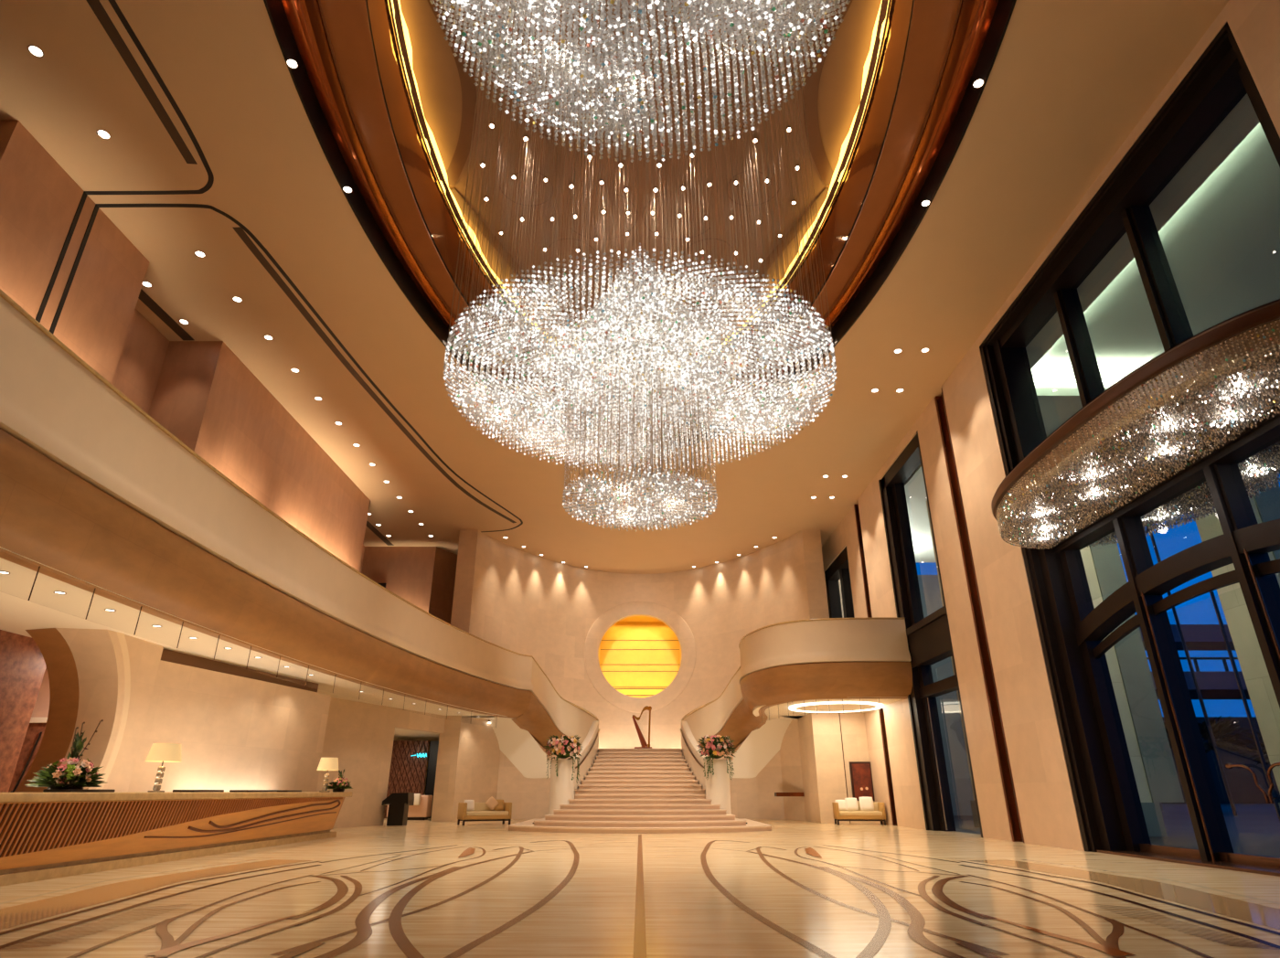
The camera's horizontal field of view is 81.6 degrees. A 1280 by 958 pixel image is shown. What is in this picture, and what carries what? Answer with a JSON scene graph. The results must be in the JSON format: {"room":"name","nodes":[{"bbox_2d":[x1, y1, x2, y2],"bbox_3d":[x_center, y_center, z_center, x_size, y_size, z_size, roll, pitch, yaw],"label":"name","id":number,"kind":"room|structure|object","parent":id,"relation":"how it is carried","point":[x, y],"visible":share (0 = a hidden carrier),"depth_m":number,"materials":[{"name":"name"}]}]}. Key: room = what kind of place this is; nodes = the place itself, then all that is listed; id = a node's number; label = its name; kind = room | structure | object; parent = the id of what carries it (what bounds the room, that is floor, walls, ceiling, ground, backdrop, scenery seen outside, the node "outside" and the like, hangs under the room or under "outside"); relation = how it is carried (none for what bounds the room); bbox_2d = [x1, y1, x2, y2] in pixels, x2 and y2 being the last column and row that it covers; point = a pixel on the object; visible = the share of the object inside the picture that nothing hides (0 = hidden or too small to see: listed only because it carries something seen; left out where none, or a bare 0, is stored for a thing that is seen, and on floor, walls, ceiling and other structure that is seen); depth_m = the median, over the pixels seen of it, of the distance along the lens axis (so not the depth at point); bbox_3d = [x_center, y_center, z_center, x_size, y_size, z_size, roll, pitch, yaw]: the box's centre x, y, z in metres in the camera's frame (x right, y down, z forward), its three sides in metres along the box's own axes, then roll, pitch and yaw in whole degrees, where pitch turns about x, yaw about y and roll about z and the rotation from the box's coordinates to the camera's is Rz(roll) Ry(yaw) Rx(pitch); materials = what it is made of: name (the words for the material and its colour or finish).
{"room":"hotel lobby","nodes":[
{"label":"hotel lobby","id":0,"kind":"room"},
{"bbox_2d":[0,629,46,792],"bbox_3d":[-17.750,3.609,11.067,8.500,4.350,11.200,0,-23,0],"label":"wall","id":1,"kind":"structure","parent":0,"point":[23,666],"depth_m":16.02,"materials":[{"name":"brown stone"}]},
{"bbox_2d":[31,667,49,717],"bbox_3d":[-16.650,6.931,18.945,10.700,4.350,0.300,0,-23,0],"label":"wall","id":2,"kind":"structure","parent":0,"point":[41,708],"depth_m":19.27,"materials":[{"name":"paint"}]},
{"bbox_2d":[8,717,47,792],"bbox_3d":[-15.250,7.479,18.443,1.600,2.950,0.200,0,-23,0],"label":"door","id":3,"kind":"structure","parent":2,"relation":"in","point":[36,730],"depth_m":18.69,"materials":[{"name":"brown wood"}]},
{"bbox_2d":[94,631,330,792],"bbox_3d":[-10.880,2.327,8.027,2.040,4.350,32.600,0,-23,0],"label":"wall","id":4,"kind":"structure","parent":0,"point":[235,727],"depth_m":18.83,"materials":[{"name":"paint"}]},
{"bbox_2d":[13,628,130,792],"bbox_3d":[-12.080,4.580,13.371,1.840,4.350,5.917,0,-23,0],"label":"trim","id":5,"kind":"structure","parent":4,"relation":"attached to","point":[85,668],"depth_m":15.97,"materials":[{"name":"stone"}]},
{"bbox_2d":[0,120,457,624],"bbox_3d":[-15.250,-0.311,20.752,13.500,7.300,54.000,0,-23,0],"label":"wall","id":6,"kind":"structure","parent":0,"point":[201,392],"depth_m":20.61,"materials":[{"name":"paint"}]},
{"bbox_2d":[35,192,98,334],"bbox_3d":[-12.062,-2.786,14.882,0.035,7.300,0.480,0,-23,0],"label":"trim","id":7,"kind":"structure","parent":6,"relation":"attached to","point":[84,195],"depth_m":15.59,"materials":[{"name":"black"}]},
{"bbox_2d":[0,430,506,717],"bbox_3d":[-13.639,1.959,14.748,16.723,1.550,42.700,0,-23,0],"label":"ceiling","id":8,"kind":"structure","parent":0,"point":[45,609],"depth_m":15.36,"materials":[{"name":"beige paint"}]},
{"bbox_2d":[27,565,497,722],"bbox_3d":[-8.231,5.692,20.890,1.218,0.545,26.504,-2,-23,5],"label":"glass screen","id":9,"kind":"object","parent":8,"relation":"hanging from","point":[39,566],"visible":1,"depth_m":14.69,"materials":[{"name":"glass"}]},
{"bbox_2d":[0,288,598,751],"bbox_3d":[-6.398,2.845,15.999,6.239,4.679,46.126,-2,-23,4],"label":"balcony","id":10,"kind":"object","parent":8,"relation":"attached to","point":[208,554],"visible":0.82,"depth_m":13.98,"materials":[{"name":"paint"}]},
{"bbox_2d":[316,697,445,828],"bbox_3d":[-10.238,11.237,29.157,0.350,4.350,13.070,-8,-24,18],"label":"wall","id":11,"kind":"structure","parent":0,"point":[360,735],"depth_m":28.10,"materials":[{"name":"paint"}]},
{"bbox_2d":[393,727,439,740],"bbox_3d":[-12.850,11.459,33.967,8.900,0.120,15.500,0,-23,0],"label":"ceiling","id":12,"kind":"structure","parent":0,"point":[400,734],"depth_m":36.92,"materials":[{"name":"beige paint"}]},
{"bbox_2d":[424,743,429,792],"bbox_3d":[-13.350,13.200,33.232,7.900,3.900,15.500,0,-23,0],"label":"wall","id":13,"kind":"structure","parent":0,"point":[429,743],"depth_m":40.24,"materials":[{"name":"paint"}]},
{"bbox_2d":[424,740,438,818],"bbox_3d":[-10.275,15.087,37.320,0.950,3.600,0.100,0,-23,0],"label":"wall","id":14,"kind":"structure","parent":0,"point":[433,744],"depth_m":37.45,"materials":[{"name":"black"}]},
{"bbox_2d":[463,715,551,778],"bbox_3d":[-5.766,12.480,34.461,7.119,2.618,2.758,7,-24,-15],"label":"ceiling","id":15,"kind":"structure","parent":0,"point":[520,748],"depth_m":35.51,"materials":[{"name":"beige paint"}]},
{"bbox_2d":[496,750,550,820],"bbox_3d":[-5.256,13.841,35.330,5.508,4.350,0.428,3,-23,-8],"label":"wall","id":16,"kind":"structure","parent":0,"point":[529,797],"depth_m":35.05,"materials":[{"name":"paint"}]},
{"bbox_2d":[0,0,1229,574],"bbox_3d":[-5.600,-4.227,22.403,32.800,1.200,54.000,0,-23,0],"label":"ceiling","id":17,"kind":"structure","parent":0,"point":[1069,81],"depth_m":17.74,"materials":[{"name":"paint"}]},
{"bbox_2d":[27,44,43,57],"bbox_3d":[-10.620,-7.529,13.040,0.238,0.042,0.238,0,-23,0],"label":"recessed light","id":18,"kind":"object","parent":17,"relation":"in","point":[36,51],"visible":1,"depth_m":13.05,"materials":[{"name":"silver metal"}]},
{"bbox_2d":[96,129,110,139],"bbox_3d":[-10.620,-6.833,14.689,0.238,0.042,0.238,0,-23,0],"label":"recessed light","id":19,"kind":"object","parent":17,"relation":"in","point":[101,133],"visible":1,"depth_m":14.70,"materials":[{"name":"silver metal"}]},
{"bbox_2d":[86,0,197,164],"bbox_3d":[-8.906,-8.403,10.935,0.219,0.012,9.649,2,-23,-4],"label":"ceiling vent","id":20,"kind":"object","parent":17,"relation":"in","point":[96,5],"visible":1,"depth_m":13.50,"materials":[{"name":"brown metal"}]},
{"bbox_2d":[138,288,193,340],"bbox_3d":[-13.050,-4.631,19.881,0.320,0.012,3.242,-1,-23,2],"label":"ceiling vent","id":21,"kind":"object","parent":17,"relation":"in","point":[144,297],"visible":0.65,"depth_m":20.27,"materials":[{"name":"brown metal"}]},
{"bbox_2d":[84,0,522,532],"bbox_3d":[-9.211,-3.764,21.941,4.738,0.012,33.264,-2,-23,4],"label":"trim","id":22,"kind":"structure","parent":17,"relation":"attached to","point":[112,3],"depth_m":16.42,"materials":[{"name":"black metal"}]},
{"bbox_2d":[233,226,516,522],"bbox_3d":[-8.152,-1.811,26.568,1.165,0.012,20.701,-4,-23,8],"label":"ceiling vent","id":23,"kind":"object","parent":17,"relation":"in","point":[240,232],"visible":1,"depth_m":21.91,"materials":[{"name":"brown"}]},
{"bbox_2d":[366,520,394,545],"bbox_3d":[-13.235,2.297,36.310,0.320,0.012,6.301,0,-23,1],"label":"ceiling vent","id":24,"kind":"object","parent":17,"relation":"in","point":[369,526],"visible":0.52,"depth_m":37.48,"materials":[{"name":"brown"}]},
{"bbox_2d":[430,530,828,821],"bbox_3d":[0.000,10.188,38.057,17.900,13.200,8.150,0,-23,0],"label":"wall","id":25,"kind":"structure","parent":0,"point":[506,596],"depth_m":39.64,"materials":[{"name":"paint"}]},
{"bbox_2d":[583,601,696,713],"bbox_3d":[0.000,9.893,41.990,6.300,6.300,1.131,0,-23,0],"label":"trim","id":26,"kind":"structure","parent":25,"relation":"attached to","point":[685,635],"depth_m":41.58,"materials":[{"name":"paint"}]},
{"bbox_2d":[774,792,804,796],"bbox_3d":[6.775,14.324,33.670,1.250,0.170,0.520,0,-23,0],"label":"wall shelf","id":27,"kind":"object","parent":25,"relation":"attached to","point":[775,794],"visible":1,"depth_m":33.44,"materials":[{"name":"brown wood"}]},
{"bbox_2d":[0,818,1279,957],"bbox_3d":[-5.825,8.620,16.985,32.350,0.313,54.000,0,-23,0],"label":"floor","id":28,"kind":"structure","parent":0,"point":[419,889],"depth_m":8.77,"materials":[{"name":"stone"}]},
{"bbox_2d":[0,791,352,886],"bbox_3d":[-9.125,5.968,12.596,1.250,1.190,19.850,0,-23,0],"label":"reception desk","id":29,"kind":"object","parent":28,"relation":"on","point":[44,836],"depth_m":12.96,"materials":[{"name":"wood"}]},
{"bbox_2d":[25,719,106,789],"bbox_3d":[-9.566,4.652,12.522,1.095,1.178,1.130,0,-23,0],"label":"flower arrangement","id":30,"kind":"object","parent":29,"relation":"on","point":[57,777],"visible":0.98,"depth_m":12.26,"materials":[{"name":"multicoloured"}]},
{"bbox_2d":[42,789,115,792],"bbox_3d":[-9.425,5.253,12.490,0.450,0.045,1.100,0,-23,0],"label":"desk tray","id":31,"kind":"object","parent":29,"relation":"on","point":[45,790],"visible":1,"depth_m":12.09,"materials":[{"name":"brown"}]},
{"bbox_2d":[144,743,181,792],"bbox_3d":[-9.620,5.807,14.916,0.640,0.910,0.640,0,-23,0],"label":"table lamp","id":32,"kind":"object","parent":29,"relation":"on","point":[160,752],"visible":1,"depth_m":14.82,"materials":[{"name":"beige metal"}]},
{"bbox_2d":[0,791,352,802],"bbox_3d":[-9.125,5.480,12.802,1.250,0.130,19.850,0,-23,0],"label":"countertop","id":33,"kind":"structure","parent":29,"relation":"on","point":[5,797],"depth_m":12.76,"materials":[{"name":"stone"}]},
{"bbox_2d":[172,789,223,792],"bbox_3d":[-9.425,6.672,15.853,0.450,0.045,1.200,0,-23,0],"label":"desk tray","id":34,"kind":"object","parent":29,"relation":"on","point":[174,791],"visible":1,"depth_m":15.45,"materials":[{"name":"brown"}]},
{"bbox_2d":[229,789,277,792],"bbox_3d":[-9.425,7.624,18.111,0.450,0.045,1.500,0,-23,0],"label":"desk tray","id":35,"kind":"object","parent":29,"relation":"on","point":[230,791],"visible":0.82,"depth_m":17.47,"materials":[{"name":"brown"}]},
{"bbox_2d":[316,757,338,791],"bbox_3d":[-8.980,8.488,21.273,0.589,0.910,0.589,0,-23,0],"label":"table lamp","id":36,"kind":"object","parent":29,"relation":"on","point":[327,764],"visible":0.9,"depth_m":21.18,"materials":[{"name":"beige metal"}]},
{"bbox_2d":[326,769,353,791],"bbox_3d":[-8.748,8.782,21.616,0.808,0.634,0.759,0,-23,0],"label":"flower arrangement","id":37,"kind":"object","parent":29,"relation":"on","point":[342,784],"visible":1,"depth_m":21.46,"materials":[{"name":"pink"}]},
{"bbox_2d":[382,792,414,825],"bbox_3d":[-9.450,12.850,28.876,1.000,1.160,0.800,0,-23,0],"label":"lectern","id":38,"kind":"object","parent":28,"relation":"on","point":[399,804],"visible":1,"depth_m":28.62,"materials":[{"name":"black wood"}]},
{"bbox_2d":[384,740,429,818],"bbox_3d":[-11.672,14.996,37.104,1.895,3.613,0.130,0,-23,0],"label":"lattice screen","id":39,"kind":"object","parent":28,"relation":"on","point":[407,772],"visible":0.66,"depth_m":37.28,"materials":[{"name":"brown wood"}]},
{"bbox_2d":[386,795,432,820],"bbox_3d":[-10.675,15.232,34.383,1.850,1.050,0.800,0,-23,0],"label":"sofa","id":40,"kind":"object","parent":28,"relation":"on","point":[421,812],"visible":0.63,"depth_m":34.01,"materials":[{"name":"beige fabric"}]},
{"bbox_2d":[413,793,420,805],"bbox_3d":[-10.425,14.728,34.075,0.650,0.500,0.140,0,-23,0],"label":"cushion","id":41,"kind":"object","parent":40,"relation":"on","point":[417,796],"visible":0.48,"depth_m":34.02,"materials":[{"name":"white fabric"}]},
{"bbox_2d":[457,802,511,825],"bbox_3d":[-6.148,13.247,29.355,1.950,0.800,0.870,12,-26,-26],"label":"sofa","id":42,"kind":"object","parent":28,"relation":"on","point":[482,812],"visible":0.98,"depth_m":29.13,"materials":[{"name":"beige fabric"}]},
{"bbox_2d":[464,800,474,810],"bbox_3d":[-6.744,12.893,29.289,0.420,0.401,0.209,12,-25,-25],"label":"cushion","id":43,"kind":"object","parent":42,"relation":"on","point":[470,803],"visible":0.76,"depth_m":29.26,"materials":[{"name":"white fabric"}]},
{"bbox_2d":[466,810,508,816],"bbox_3d":[-6.117,13.220,29.304,1.690,0.150,0.740,12,-26,-26],"label":"seat cushion","id":44,"kind":"object","parent":42,"relation":"on","point":[468,813],"depth_m":29.07,"materials":[{"name":"beige fabric"}]},
{"bbox_2d":[485,796,498,810],"bbox_3d":[-5.926,12.976,29.665,0.556,0.533,0.227,9,-25,-21],"label":"cushion","id":45,"kind":"object","parent":42,"relation":"on","point":[491,803],"visible":1,"depth_m":29.60,"materials":[{"name":"brown fabric"}]},
{"bbox_2d":[494,800,504,810],"bbox_3d":[-5.668,13.130,29.859,0.420,0.407,0.198,12,-26,-26],"label":"cushion","id":46,"kind":"object","parent":42,"relation":"on","point":[500,806],"visible":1,"depth_m":29.80,"materials":[{"name":"beige fabric"}]},
{"bbox_2d":[507,720,772,833],"bbox_3d":[0.263,12.523,31.871,9.990,4.090,17.640,1,-23,-2],"label":"staircase","id":47,"kind":"structure","parent":28,"relation":"on","point":[617,791],"depth_m":25.95,"materials":[{"name":"stone"}]},
{"bbox_2d":[548,759,575,814],"bbox_3d":[-2.740,10.927,26.105,0.860,1.950,0.860,0,-23,0],"label":"pedestal","id":48,"kind":"object","parent":47,"relation":"on","point":[561,789],"visible":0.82,"depth_m":25.86,"materials":[{"name":"white stone"}]},
{"bbox_2d":[543,735,582,783],"bbox_3d":[-2.761,10.005,26.507,1.450,1.652,1.394,0,-23,0],"label":"flower arrangement","id":49,"kind":"object","parent":48,"relation":"on","point":[563,748],"visible":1,"depth_m":26.31,"materials":[{"name":"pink plant"}]},
{"bbox_2d":[631,705,651,748],"bbox_3d":[0.090,10.751,32.095,0.860,1.770,0.400,0,-23,0],"label":"harp","id":50,"kind":"object","parent":47,"relation":"on","point":[642,740],"visible":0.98,"depth_m":31.99,"materials":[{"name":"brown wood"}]},
{"bbox_2d":[704,759,731,814],"bbox_3d":[2.740,10.927,26.105,0.860,1.950,0.860,0,-23,0],"label":"pedestal","id":51,"kind":"object","parent":47,"relation":"on","point":[718,789],"visible":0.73,"depth_m":25.85,"materials":[{"name":"white stone"}]},
{"bbox_2d":[697,735,736,779],"bbox_3d":[2.774,9.966,26.524,1.445,1.531,1.412,15,-27,-31],"label":"flower arrangement","id":52,"kind":"object","parent":51,"relation":"on","point":[716,748],"visible":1,"depth_m":26.27,"materials":[{"name":"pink plant"}]},
{"bbox_2d":[832,802,885,825],"bbox_3d":[8.700,13.286,29.447,1.900,0.800,0.870,-2,-23,6],"label":"sofa","id":53,"kind":"object","parent":28,"relation":"on","point":[879,814],"visible":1,"depth_m":29.09,"materials":[{"name":"beige fabric"}]},
{"bbox_2d":[835,800,846,810],"bbox_3d":[8.052,13.069,29.705,0.420,0.401,0.209,-2,-23,6],"label":"cushion","id":54,"kind":"object","parent":53,"relation":"on","point":[842,806],"visible":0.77,"depth_m":29.64,"materials":[{"name":"white fabric"}]},
{"bbox_2d":[844,798,858,810],"bbox_3d":[8.472,13.024,29.698,0.500,0.478,0.228,-2,-23,5],"label":"cushion","id":55,"kind":"object","parent":53,"relation":"on","point":[851,804],"visible":1,"depth_m":29.63,"materials":[{"name":"white fabric"}]},
{"bbox_2d":[839,810,882,815],"bbox_3d":[8.693,13.256,29.389,1.640,0.150,0.740,-2,-23,6],"label":"seat cushion","id":56,"kind":"object","parent":53,"relation":"on","point":[841,813],"depth_m":29.07,"materials":[{"name":"beige fabric"}]},
{"bbox_2d":[859,796,874,810],"bbox_3d":[9.044,12.967,29.612,0.540,0.516,0.238,-2,-23,5],"label":"cushion","id":57,"kind":"object","parent":53,"relation":"on","point":[866,803],"visible":1,"depth_m":29.55,"materials":[{"name":"white fabric"}]},
{"bbox_2d":[365,0,914,422],"bbox_3d":[0.000,-7.888,16.567,14.400,3.390,29.000,0,-23,0],"label":"wall","id":58,"kind":"structure","parent":0,"point":[443,229],"depth_m":17.71,"materials":[{"name":"gold metal"}]},
{"bbox_2d":[286,58,298,69],"bbox_3d":[-6.200,-7.410,13.218,0.200,0.042,0.200,0,-23,0],"label":"recessed light","id":59,"kind":"object","parent":58,"relation":"attached to","point":[291,63],"visible":1,"depth_m":13.21,"materials":[{"name":"silver metal"}]},
{"bbox_2d":[342,185,352,193],"bbox_3d":[-6.300,-6.245,15.982,0.200,0.042,0.200,0,-23,0],"label":"recessed light","id":60,"kind":"object","parent":58,"relation":"attached to","point":[347,189],"visible":1,"depth_m":15.99,"materials":[{"name":"silver metal"}]},
{"bbox_2d":[318,0,961,431],"bbox_3d":[0.000,-6.784,16.752,11.860,0.200,25.200,0,-23,0],"label":"trim","id":61,"kind":"structure","parent":58,"relation":"attached to","point":[346,22],"depth_m":15.55,"materials":[{"name":"brown wood"}]},
{"bbox_2d":[281,0,998,437],"bbox_3d":[0.000,-6.952,15.955,12.800,0.306,27.400,0,-23,0],"label":"trim","id":62,"kind":"structure","parent":58,"relation":"attached to","point":[304,16],"depth_m":15.22,"materials":[{"name":"brown wood"}]},
{"bbox_2d":[263,0,1016,451],"bbox_3d":[0.000,-6.666,15.835,12.880,0.650,27.480,0,-23,0],"label":"trim","id":63,"kind":"structure","parent":58,"relation":"attached to","point":[275,10],"depth_m":16.14,"materials":[{"name":"black"}]},
{"bbox_2d":[389,0,890,369],"bbox_3d":[0.000,-8.456,18.217,10.600,0.340,23.000,0,-23,0],"label":"light strip","id":64,"kind":"object","parent":58,"relation":"attached to","point":[402,36],"visible":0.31,"depth_m":18.01,"materials":[{"name":"gold metal"}]},
{"bbox_2d":[972,78,984,88],"bbox_3d":[6.200,-7.255,13.587,0.200,0.042,0.200,0,-23,0],"label":"recessed light","id":65,"kind":"object","parent":58,"relation":"attached to","point":[977,83],"visible":1,"depth_m":13.59,"materials":[{"name":"silver metal"}]},
{"bbox_2d":[597,614,682,697],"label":"window","id":66,"kind":"structure","parent":0,"point":[640,656],"depth_m":44.90,"materials":[{"name":"yellow glass"}]},
{"bbox_2d":[399,0,881,366],"bbox_3d":[0.009,-8.649,18.299,10.714,0.040,23.044,0,-23,0],"label":"ceiling","id":67,"kind":"structure","parent":0,"point":[832,93],"depth_m":18.84,"materials":[{"name":"brown paint"}]},
{"bbox_2d":[443,43,837,532],"bbox_3d":[0.001,-4.247,15.249,7.291,10.504,7.293,12,-26,-27],"label":"chandelier","id":68,"kind":"object","parent":67,"relation":"hanging from","point":[644,332],"visible":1,"depth_m":13.96,"materials":[{"name":"clear glass"}]},
{"bbox_2d":[563,371,716,520],"bbox_3d":[0.000,-0.508,13.671,2.748,1.788,2.748,0,-23,0],"label":"chandelier","id":69,"kind":"object","parent":68,"relation":"hanging from","point":[635,441],"depth_m":13.33,"materials":[{"name":"clear glass"}]},
{"bbox_2d":[430,0,850,162],"bbox_3d":[0.001,-9.518,13.674,7.598,2.013,7.597,-13,-26,28],"label":"chandelier","id":70,"kind":"object","parent":67,"relation":"hanging from","point":[623,114],"visible":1,"depth_m":14.82,"materials":[{"name":"clear glass"}]},
{"bbox_2d":[729,750,784,820],"bbox_3d":[5.256,13.841,35.330,5.508,4.350,0.428,-3,-23,8],"label":"wall","id":71,"kind":"structure","parent":0,"point":[751,798],"depth_m":35.01,"materials":[{"name":"paint"}]},
{"bbox_2d":[728,715,803,778],"bbox_3d":[5.766,12.480,34.461,7.119,2.618,2.758,-7,-24,15],"label":"ceiling","id":72,"kind":"structure","parent":0,"point":[759,748],"depth_m":35.51,"materials":[{"name":"beige paint"}]},
{"bbox_2d":[752,696,907,719],"bbox_3d":[7.267,9.558,32.766,4.965,1.550,12.189,0,-23,0],"label":"ceiling","id":73,"kind":"structure","parent":0,"point":[784,709],"depth_m":30.30,"materials":[{"name":"beige paint"}]},
{"bbox_2d":[681,618,912,749],"bbox_3d":[5.243,9.237,31.159,4.741,4.680,13.189,10,-25,-22],"label":"balcony","id":74,"kind":"object","parent":73,"relation":"attached to","point":[825,658],"visible":0.84,"depth_m":27.30,"materials":[{"name":"paint"}]},
{"bbox_2d":[761,698,880,722],"bbox_3d":[6.694,8.641,27.884,5.861,0.545,1.697,-18,-29,36],"label":"glass screen","id":75,"kind":"object","parent":73,"relation":"hanging from","point":[879,698],"visible":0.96,"depth_m":27.22,"materials":[{"name":"glass"}]},
{"bbox_2d":[789,701,883,713],"bbox_3d":[7.850,9.173,29.775,3.680,0.055,3.680,0,-23,0],"label":"ring light","id":76,"kind":"object","parent":73,"relation":"attached to","point":[848,706],"visible":0.95,"depth_m":29.88,"materials":[{"name":"beige plastic"}]},
{"bbox_2d":[797,713,876,823],"bbox_3d":[8.560,13.032,33.412,2.280,4.350,4.700,0,-23,0],"label":"wall","id":77,"kind":"structure","parent":0,"point":[821,752],"depth_m":31.59,"materials":[{"name":"paint"}]},
{"bbox_2d":[838,713,850,823],"bbox_3d":[8.615,12.115,31.237,0.030,4.350,0.020,0,-23,0],"label":"trim","id":78,"kind":"structure","parent":77,"relation":"attached to","point":[838,713],"depth_m":31.38,"materials":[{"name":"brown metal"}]},
{"bbox_2d":[848,761,874,800],"bbox_3d":[9.270,12.614,30.954,0.900,1.510,0.133,0,-23,0],"label":"painting","id":79,"kind":"object","parent":77,"relation":"attached to","point":[860,772],"visible":0.97,"depth_m":30.93,"materials":[{"name":"brown wood"}]},
{"bbox_2d":[821,0,1279,851],"bbox_3d":[10.200,2.398,19.609,1.000,13.220,54.000,0,-23,0],"label":"wall","id":80,"kind":"structure","parent":0,"point":[1048,815],"depth_m":20.73,"materials":[{"name":"paint"}]},
{"bbox_2d":[824,546,854,618],"bbox_3d":[10.030,6.573,35.918,0.540,5.600,4.700,0,-23,0],"label":"window","id":81,"kind":"structure","parent":80,"relation":"in","point":[839,569],"depth_m":36.73,"materials":[{"name":"brown metal"}]},
{"bbox_2d":[853,502,897,826],"bbox_3d":[9.860,7.128,30.774,0.280,13.180,0.650,0,-23,0],"label":"trim","id":82,"kind":"structure","parent":80,"relation":"attached to","point":[857,511],"depth_m":29.99,"materials":[{"name":"brown wood"}]},
{"bbox_2d":[878,431,983,837],"bbox_3d":[10.030,5.104,25.549,0.660,12.850,4.590,0,-23,0],"label":"window","id":83,"kind":"structure","parent":80,"relation":"in","point":[929,640],"depth_m":26.05,"materials":[{"name":"brown metal"}]},
{"bbox_2d":[934,388,1024,842],"bbox_3d":[9.860,3.252,21.582,0.280,13.180,0.700,0,-23,0],"label":"trim","id":84,"kind":"structure","parent":80,"relation":"attached to","point":[1017,834],"depth_m":21.28,"materials":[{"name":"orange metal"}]},
{"bbox_2d":[979,21,1279,876],"bbox_3d":[10.200,0.269,14.239,0.960,12.970,9.790,0,-23,0],"label":"window","id":85,"kind":"structure","parent":80,"relation":"in","point":[1072,633],"depth_m":15.31,"materials":[{"name":"brown metal"}]},
{"bbox_2d":[991,298,1279,549],"bbox_3d":[10.150,-0.447,14.026,4.849,0.816,9.624,0,-23,0],"label":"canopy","id":86,"kind":"object","parent":80,"relation":"attached to","point":[1172,410],"visible":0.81,"depth_m":12.89,"materials":[{"name":"clear glass"}]},
{"label":"outside","id":87,"kind":"structure","parent":0,"visible":0},
{"bbox_2d":[904,93,1279,562],"bbox_3d":[17.300,-4.544,20.366,13.400,1.400,46.000,0,-23,0],"label":"ceiling","id":88,"kind":"structure","parent":87,"point":[1217,220],"depth_m":18.96,"materials":[{"name":"grey"}]},
{"bbox_2d":[1033,379,1119,382],"bbox_3d":[17.700,-8.068,11.829,12.600,0.060,25.530,0,-23,0],"label":"light","id":89,"kind":"object","parent":88,"relation":"attached to","point":[1035,380],"visible":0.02,"depth_m":23.52,"materials":[{"name":"white"}]},
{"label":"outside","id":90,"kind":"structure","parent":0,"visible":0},
{"bbox_2d":[953,803,1279,857],"bbox_3d":[45.175,14.876,31.712,69.650,0.330,110.000,0,-23,0],"label":"ground","id":91,"kind":"structure","parent":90,"point":[1255,830],"depth_m":27.19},
{"bbox_2d":[926,500,980,827],"bbox_3d":[13.800,6.543,29.517,2.600,13.320,1.720,0,-23,0],"label":"stone pier","id":92,"kind":"structure","parent":91,"relation":"on","point":[973,802],"depth_m":28.83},
{"bbox_2d":[1080,534,1183,836],"bbox_3d":[15.175,4.581,24.864,2.150,13.320,1.220,0,-23,0],"label":"stone pier","id":93,"kind":"structure","parent":91,"relation":"on","point":[1155,773],"depth_m":23.21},
{"bbox_2d":[1148,531,1237,815],"bbox_3d":[31.120,10.186,43.457,2.340,17.403,0.600,0,-23,0],"label":"street lamp","id":94,"kind":"object","parent":91,"relation":"on","point":[1184,645],"visible":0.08,"depth_m":42.38,"materials":[{"name":"black metal"}]},
{"bbox_2d":[1139,624,1250,810],"bbox_3d":[47.500,16.390,55.980,55.000,15.700,12.100,0,-23,0],"label":"building","id":95,"kind":"structure","parent":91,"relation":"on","point":[1212,685],"depth_m":53.91,"materials":[{"name":"concrete"}]},
{"bbox_2d":[1163,714,1255,753],"bbox_3d":[35.529,17.963,46.746,5.935,5.636,5.743,0,-23,0],"label":"tree","id":96,"kind":"object","parent":91,"relation":"on","point":[1221,742],"visible":0.43,"depth_m":45.86,"materials":[{"name":"green plant"}]},
{"bbox_2d":[1193,476,1279,807],"bbox_3d":[19.900,3.998,23.482,2.200,13.320,1.420,0,-23,0],"label":"stone pier","id":97,"kind":"structure","parent":91,"relation":"on","point":[1265,506],"depth_m":23.17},
{"bbox_2d":[1238,727,1269,765],"bbox_3d":[41.016,17.864,45.690,6.008,5.001,6.266,0,-23,0],"label":"tree","id":98,"kind":"object","parent":91,"relation":"on","point":[1264,752],"visible":0.22,"depth_m":47.16,"materials":[{"name":"green plant"}]},
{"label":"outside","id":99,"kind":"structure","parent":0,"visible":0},
{"bbox_2d":[917,575,973,815],"bbox_3d":[16.400,12.126,42.910,11.200,13.400,0.700,0,-23,0],"label":"wall","id":100,"kind":"structure","parent":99,"point":[957,769],"depth_m":41.85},
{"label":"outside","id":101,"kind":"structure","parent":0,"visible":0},
{"bbox_2d":[1161,716,1279,803],"bbox_3d":[60.000,31.542,83.289,100.000,9.000,2.000,0,-23,0],"label":"wall","id":102,"kind":"structure","parent":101,"point":[1243,789],"depth_m":81.80,"materials":[{"name":"black metal"}]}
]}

